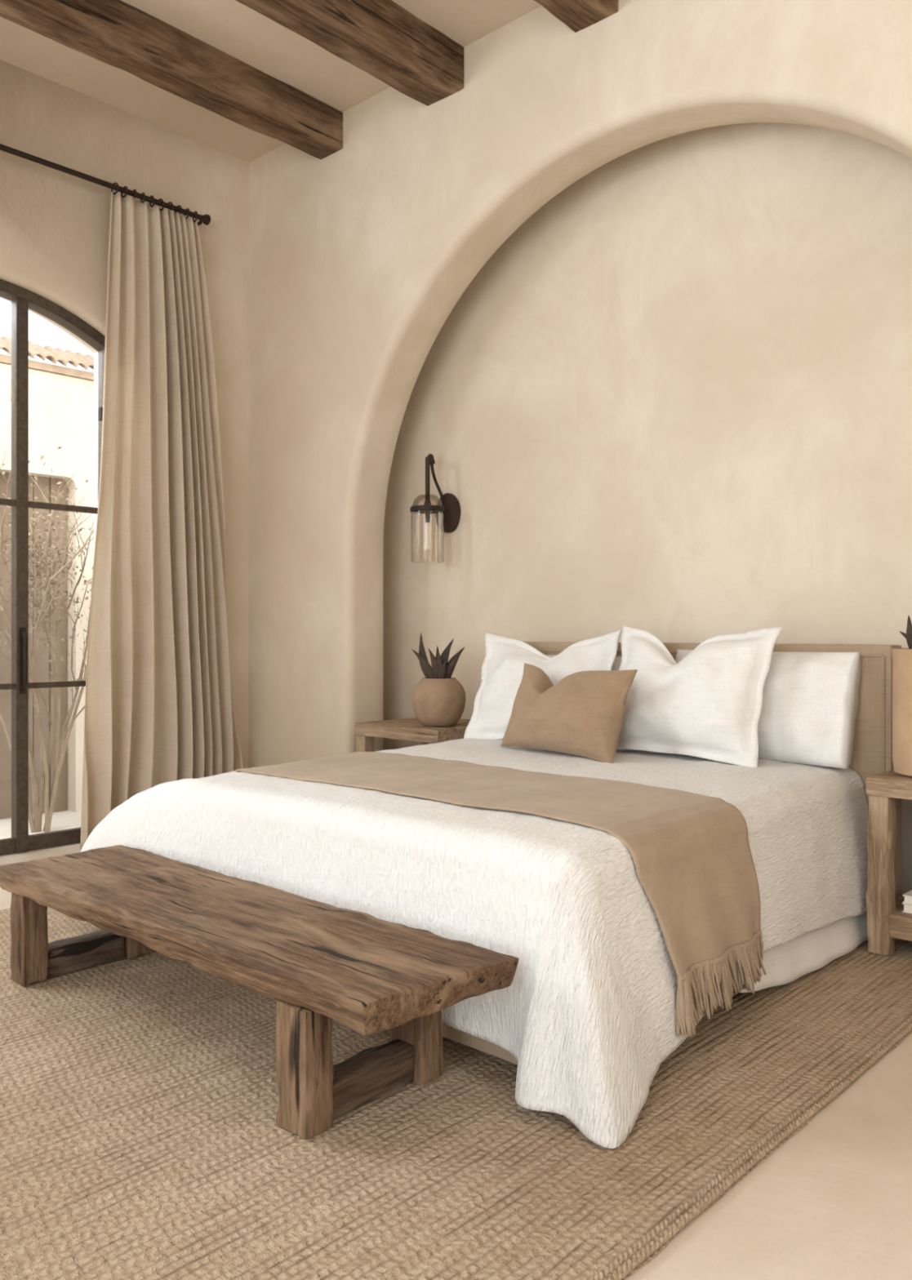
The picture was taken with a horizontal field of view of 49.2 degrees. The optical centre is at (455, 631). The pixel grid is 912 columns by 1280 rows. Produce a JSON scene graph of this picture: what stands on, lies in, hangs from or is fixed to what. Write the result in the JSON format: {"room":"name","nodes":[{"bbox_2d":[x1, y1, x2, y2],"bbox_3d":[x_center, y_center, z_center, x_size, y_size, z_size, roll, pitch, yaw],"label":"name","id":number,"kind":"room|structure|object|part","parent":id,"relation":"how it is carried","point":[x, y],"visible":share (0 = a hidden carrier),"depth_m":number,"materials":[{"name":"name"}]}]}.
{"room":"bedroom","nodes":[
{"label":"bedroom","id":0,"kind":"room"},
{"bbox_2d":[0,59,248,768],"bbox_3d":[-3.767,-1.053,4.697,0.338,4.706,7.254,0,0,43],"label":"wall","id":1,"kind":"structure","parent":0,"point":[55,224],"depth_m":6.24,"materials":[{"name":"paint"}]},
{"bbox_2d":[0,279,105,854],"bbox_3d":[-2.759,-0.376,5.677,0.140,3.353,1.739,0,0,43],"label":"door","id":2,"kind":"structure","parent":1,"relation":"in","point":[22,299],"depth_m":5.88,"materials":[{"name":"brown metal"}]},
{"bbox_3d":[-2.768,1.253,5.686,0.048,0.081,0.502,0,0,43],"label":"rail","id":3,"kind":"part","parent":2,"relation":"part of","materials":[{"name":"brown metal"}]},
{"bbox_3d":[-2.536,0.169,5.854,0.052,0.390,0.036,0,0,43],"label":"handle","id":4,"kind":"part","parent":2,"relation":"part of","materials":[{"name":"metal"}]},
{"bbox_3d":[-2.772,-0.376,5.689,0.104,3.353,1.739,0,0,43],"label":"frame","id":5,"kind":"part","parent":2,"relation":"part of","materials":[{"name":"brown metal"}]},
{"bbox_3d":[-2.390,1.253,6.096,0.048,0.081,0.494,0,0,43],"label":"rail","id":6,"kind":"part","parent":2,"relation":"part of","materials":[{"name":"brown metal"}]},
{"bbox_2d":[0,143,210,226],"bbox_3d":[-2.682,-2.691,5.499,0.172,0.104,3.013,0,0,43],"label":"curtain rod","id":7,"kind":"object","parent":1,"relation":"attached to","point":[206,219],"visible":0.73,"depth_m":5.98,"materials":[{"name":"metal"}]},
{"bbox_2d":[80,182,243,849],"bbox_3d":[-1.831,-0.724,6.305,0.223,4.032,1.121,0,0,40],"label":"curtain","id":8,"kind":"object","parent":7,"relation":"hanging from","point":[159,708],"visible":0.96,"depth_m":6.27,"materials":[{"name":"beige fabric"}]},
{"bbox_2d":[0,0,541,163],"bbox_3d":[-0.723,-3.406,2.188,8.320,0.260,7.956,0,0,43],"label":"ceiling","id":9,"kind":"structure","parent":0,"point":[231,27],"depth_m":5.70,"materials":[{"name":"paint"}]},
{"bbox_2d":[0,0,342,159],"bbox_3d":[-3.008,-3.165,3.954,0.236,0.257,6.621,0,0,43],"label":"ceiling beam","id":10,"kind":"structure","parent":9,"relation":"attached to","point":[116,33],"depth_m":5.48,"materials":[{"name":"brown wood"}]},
{"bbox_2d":[235,0,464,106],"bbox_3d":[-2.278,-3.165,3.276,0.300,0.260,6.619,0,0,43],"label":"ceiling beam","id":11,"kind":"structure","parent":9,"relation":"attached to","point":[380,38],"depth_m":5.21,"materials":[{"name":"brown wood"}]},
{"bbox_2d":[533,0,618,32],"bbox_3d":[-1.516,-3.165,2.574,0.269,0.258,6.622,0,0,43],"label":"ceiling beam","id":12,"kind":"structure","parent":9,"relation":"attached to","point":[577,15],"depth_m":4.88,"materials":[{"name":"brown wood"}]},
{"bbox_2d":[0,841,911,1279],"bbox_3d":[-0.723,1.378,2.188,8.320,0.156,7.956,0,0,43],"label":"floor","id":13,"kind":"structure","parent":0,"point":[833,1201],"depth_m":2.26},
{"bbox_2d":[0,906,911,1279],"bbox_3d":[-0.774,1.288,3.455,3.624,0.021,4.817,0,0,43],"label":"rug","id":14,"kind":"object","parent":13,"relation":"on","point":[141,1138],"visible":0.56,"depth_m":2.52,"materials":[{"name":"wicker"}]},
{"bbox_2d":[0,844,518,1139],"bbox_3d":[-0.783,1.081,3.227,2.122,0.416,0.528,0,0,43],"label":"bench","id":15,"kind":"object","parent":14,"relation":"on","point":[322,962],"visible":1,"depth_m":2.83,"materials":[{"name":"brown wood"}]},
{"bbox_3d":[-1.572,1.121,3.676,0.121,0.328,0.099,0,0,43],"label":"leg","id":16,"kind":"part","parent":15,"relation":"part of","materials":[{"name":"brown wood"}]},
{"bbox_3d":[-1.291,1.123,3.980,0.121,0.330,0.100,0,0,43],"label":"leg","id":17,"kind":"part","parent":15,"relation":"part of","materials":[{"name":"brown wood"}]},
{"bbox_3d":[-0.394,1.122,2.588,0.133,0.327,0.097,0,0,43],"label":"leg","id":18,"kind":"part","parent":15,"relation":"part of","materials":[{"name":"brown wood"}]},
{"bbox_3d":[-0.114,1.122,2.891,0.131,0.327,0.097,0,0,43],"label":"leg","id":19,"kind":"part","parent":15,"relation":"part of","materials":[{"name":"brown wood"}]},
{"bbox_2d":[354,717,470,751],"bbox_3d":[-0.137,0.917,6.049,0.710,0.743,0.664,0,0,43],"label":"nightstand","id":20,"kind":"object","parent":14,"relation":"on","point":[409,729],"visible":0.16,"depth_m":5.84,"materials":[{"name":"brown wood"}]},
{"bbox_3d":[-0.549,0.952,6.050,0.092,0.669,0.093,0,0,43],"label":"leg","id":21,"kind":"part","parent":20,"relation":"part of","materials":[{"name":"brown wood"}]},
{"bbox_2d":[411,632,465,726],"bbox_3d":[-0.101,0.275,5.834,0.315,0.544,0.314,0,0,43],"label":"potted succulent","id":22,"kind":"object","parent":20,"relation":"on","point":[438,699],"visible":1,"depth_m":5.74,"materials":[{"name":"ceramic"}]},
{"bbox_2d":[412,677,465,726],"bbox_3d":[-0.101,0.408,5.834,0.315,0.278,0.314,0,0,43],"label":"pot","id":23,"kind":"object","parent":20,"relation":"on","point":[436,701],"depth_m":5.72,"materials":[{"name":"ceramic"}]},
{"bbox_2d":[442,641,901,1064],"bbox_3d":[0.376,0.671,4.217,2.164,1.232,2.236,0,0,43],"label":"bed","id":24,"kind":"object","parent":14,"relation":"on","point":[872,753],"visible":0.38,"depth_m":4.22,"materials":[{"name":"beige fabric"}]},
{"bbox_2d":[80,737,868,1148],"bbox_3d":[0.105,0.923,4.247,2.840,0.724,2.278,0,0,43],"label":"quilt","id":25,"kind":"object","parent":24,"relation":"on","point":[586,1015],"visible":0.63,"depth_m":3.19,"materials":[{"name":"white fabric"}]},
{"bbox_2d":[229,751,766,1036],"bbox_3d":[-0.024,0.882,3.932,2.438,0.633,0.718,0,0,43],"label":"throw blanket","id":26,"kind":"object","parent":25,"relation":"on","point":[691,853],"visible":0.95,"depth_m":3.28,"materials":[{"name":"beige fabric"}]},
{"bbox_2d":[463,629,622,739],"bbox_3d":[0.442,0.285,5.187,0.899,0.599,0.291,0,0,43],"label":"pillow","id":27,"kind":"object","parent":25,"relation":"on","point":[502,668],"visible":0.5,"depth_m":5.23,"materials":[{"name":"white fabric"}]},
{"bbox_2d":[545,654,555,657],"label":"pillow","id":28,"kind":"object","parent":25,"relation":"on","point":[549,655],"depth_m":5.39,"materials":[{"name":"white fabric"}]},
{"bbox_2d":[500,662,637,763],"bbox_3d":[0.507,0.367,4.678,0.277,0.423,0.761,0,0,-41],"label":"cushion","id":29,"kind":"object","parent":25,"relation":"on","point":[582,713],"visible":1,"depth_m":4.52,"materials":[{"name":"beige fabric"}]},
{"bbox_2d":[611,656,622,670],"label":"pillow","id":30,"kind":"object","parent":25,"relation":"on","point":[616,664],"depth_m":5.08,"materials":[{"name":"white fabric"}]},
{"bbox_2d":[616,625,782,767],"bbox_3d":[1.041,0.275,4.563,0.877,0.618,0.315,0,0,43],"label":"pillow","id":31,"kind":"object","parent":25,"relation":"on","point":[707,704],"visible":0.91,"depth_m":4.41,"materials":[{"name":"white fabric"}]},
{"bbox_2d":[675,649,861,768],"bbox_3d":[1.355,0.330,4.530,0.915,0.487,0.264,0,0,43],"label":"pillow","id":32,"kind":"object","parent":25,"relation":"on","point":[810,706],"visible":0.56,"depth_m":4.27,"materials":[{"name":"white fabric"}]},
{"bbox_3d":[1.117,0.671,4.962,2.086,1.232,0.136,0,0,43],"label":"headboard","id":33,"kind":"part","parent":24,"relation":"part of","materials":[{"name":"beige wood"}]},
{"bbox_2d":[866,768,911,955],"bbox_3d":[2.114,0.933,3.991,0.711,0.715,0.638,0,0,43],"label":"nightstand","id":34,"kind":"object","parent":14,"relation":"on","point":[886,922],"visible":0.93,"depth_m":3.96,"materials":[{"name":"brown wood"}]},
{"bbox_3d":[1.708,0.970,4.001,0.095,0.640,0.098,0,0,43],"label":"leg","id":35,"kind":"part","parent":34,"relation":"part of","materials":[{"name":"brown wood"}]},
{"bbox_2d":[888,888,911,941],"bbox_3d":[2.113,1.163,3.991,0.668,0.103,0.606,0,0,43],"label":"shelf","id":36,"kind":"object","parent":34,"relation":"attached to","point":[900,922],"depth_m":3.93,"materials":[{"name":"brown wood"}]},
{"bbox_2d":[891,615,911,777],"bbox_3d":[1.923,0.255,4.010,0.314,0.645,0.314,0,0,43],"label":"potted plant","id":37,"kind":"object","parent":34,"relation":"on","point":[901,657],"visible":1,"depth_m":3.97,"materials":[{"name":"beige ceramic"}]},
{"bbox_2d":[902,902,911,914],"bbox_3d":[1.935,1.096,3.946,0.260,0.036,0.195,0,0,43],"label":"book","id":38,"kind":"object","parent":34,"relation":"on","point":[907,907],"visible":0.78,"depth_m":3.95,"materials":[{"name":"paper"}]},
{"bbox_2d":[902,889,911,904],"bbox_3d":[1.925,1.062,3.955,0.234,0.031,0.182,0,0,43],"label":"book","id":39,"kind":"object","parent":38,"relation":"on","point":[908,895],"visible":1,"depth_m":3.96,"materials":[{"name":"paper"}]},
{"bbox_2d":[248,0,911,894],"bbox_3d":[1.517,-1.053,4.615,8.320,4.706,0.572,0,0,43],"label":"wall","id":40,"kind":"structure","parent":0,"point":[636,290],"depth_m":5.51,"materials":[{"name":"paint"}]},
{"bbox_2d":[409,453,460,550],"bbox_3d":[-0.144,-0.786,6.317,0.220,0.691,0.323,0,0,43],"label":"wall sconce","id":41,"kind":"object","parent":40,"relation":"attached to","point":[446,510],"visible":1,"depth_m":6.36,"materials":[{"name":"metal"}]},
{"bbox_3d":[-0.179,-0.601,6.279,0.047,0.173,0.047,0,0,43],"label":"bulb","id":42,"kind":"part","parent":41,"relation":"part of","materials":[{"name":"white glass"}]},
{"bbox_3d":[-0.149,-0.973,6.359,0.080,0.305,0.180,0,0,39],"label":"arm","id":43,"kind":"part","parent":41,"relation":"part of","materials":[{"name":"metal"}]},
{"label":"outside","id":44,"kind":"structure","parent":0,"visible":0},
{"bbox_2d":[0,809,81,839],"bbox_3d":[-4.583,1.586,8.653,6.227,0.130,14.300,0,0,43],"label":"floor","id":45,"kind":"structure","parent":44,"point":[64,820],"depth_m":7.92,"materials":[{"name":"beige stone"}]},
{"bbox_2d":[0,363,93,812],"bbox_3d":[-3.958,-0.312,8.075,0.650,3.666,13.000,0,0,43],"label":"wall","id":46,"kind":"structure","parent":45,"relation":"on","point":[61,407],"depth_m":8.41,"materials":[{"name":"paint"}]},
{"bbox_2d":[0,471,66,819],"bbox_3d":[-3.584,0.098,8.250,0.078,2.847,0.707,0,0,43],"label":"door","id":47,"kind":"structure","parent":46,"relation":"in","point":[42,665],"depth_m":8.32,"materials":[{"name":"wood"}]},
{"bbox_2d":[0,336,93,381],"bbox_3d":[-3.577,-2.312,8.236,0.471,0.320,2.419,0,0,43],"label":"tiled coping","id":48,"kind":"object","parent":46,"relation":"on","point":[54,355],"visible":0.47,"depth_m":8.30,"materials":[{"name":"tile"}]},
{"bbox_2d":[0,379,93,832],"bbox_3d":[-3.230,-0.228,7.765,2.343,3.507,1.842,0,0,-21],"label":"shrub","id":49,"kind":"object","parent":45,"relation":"on","point":[35,824],"visible":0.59,"depth_m":7.56,"materials":[{"name":"beige plant"}]}
]}

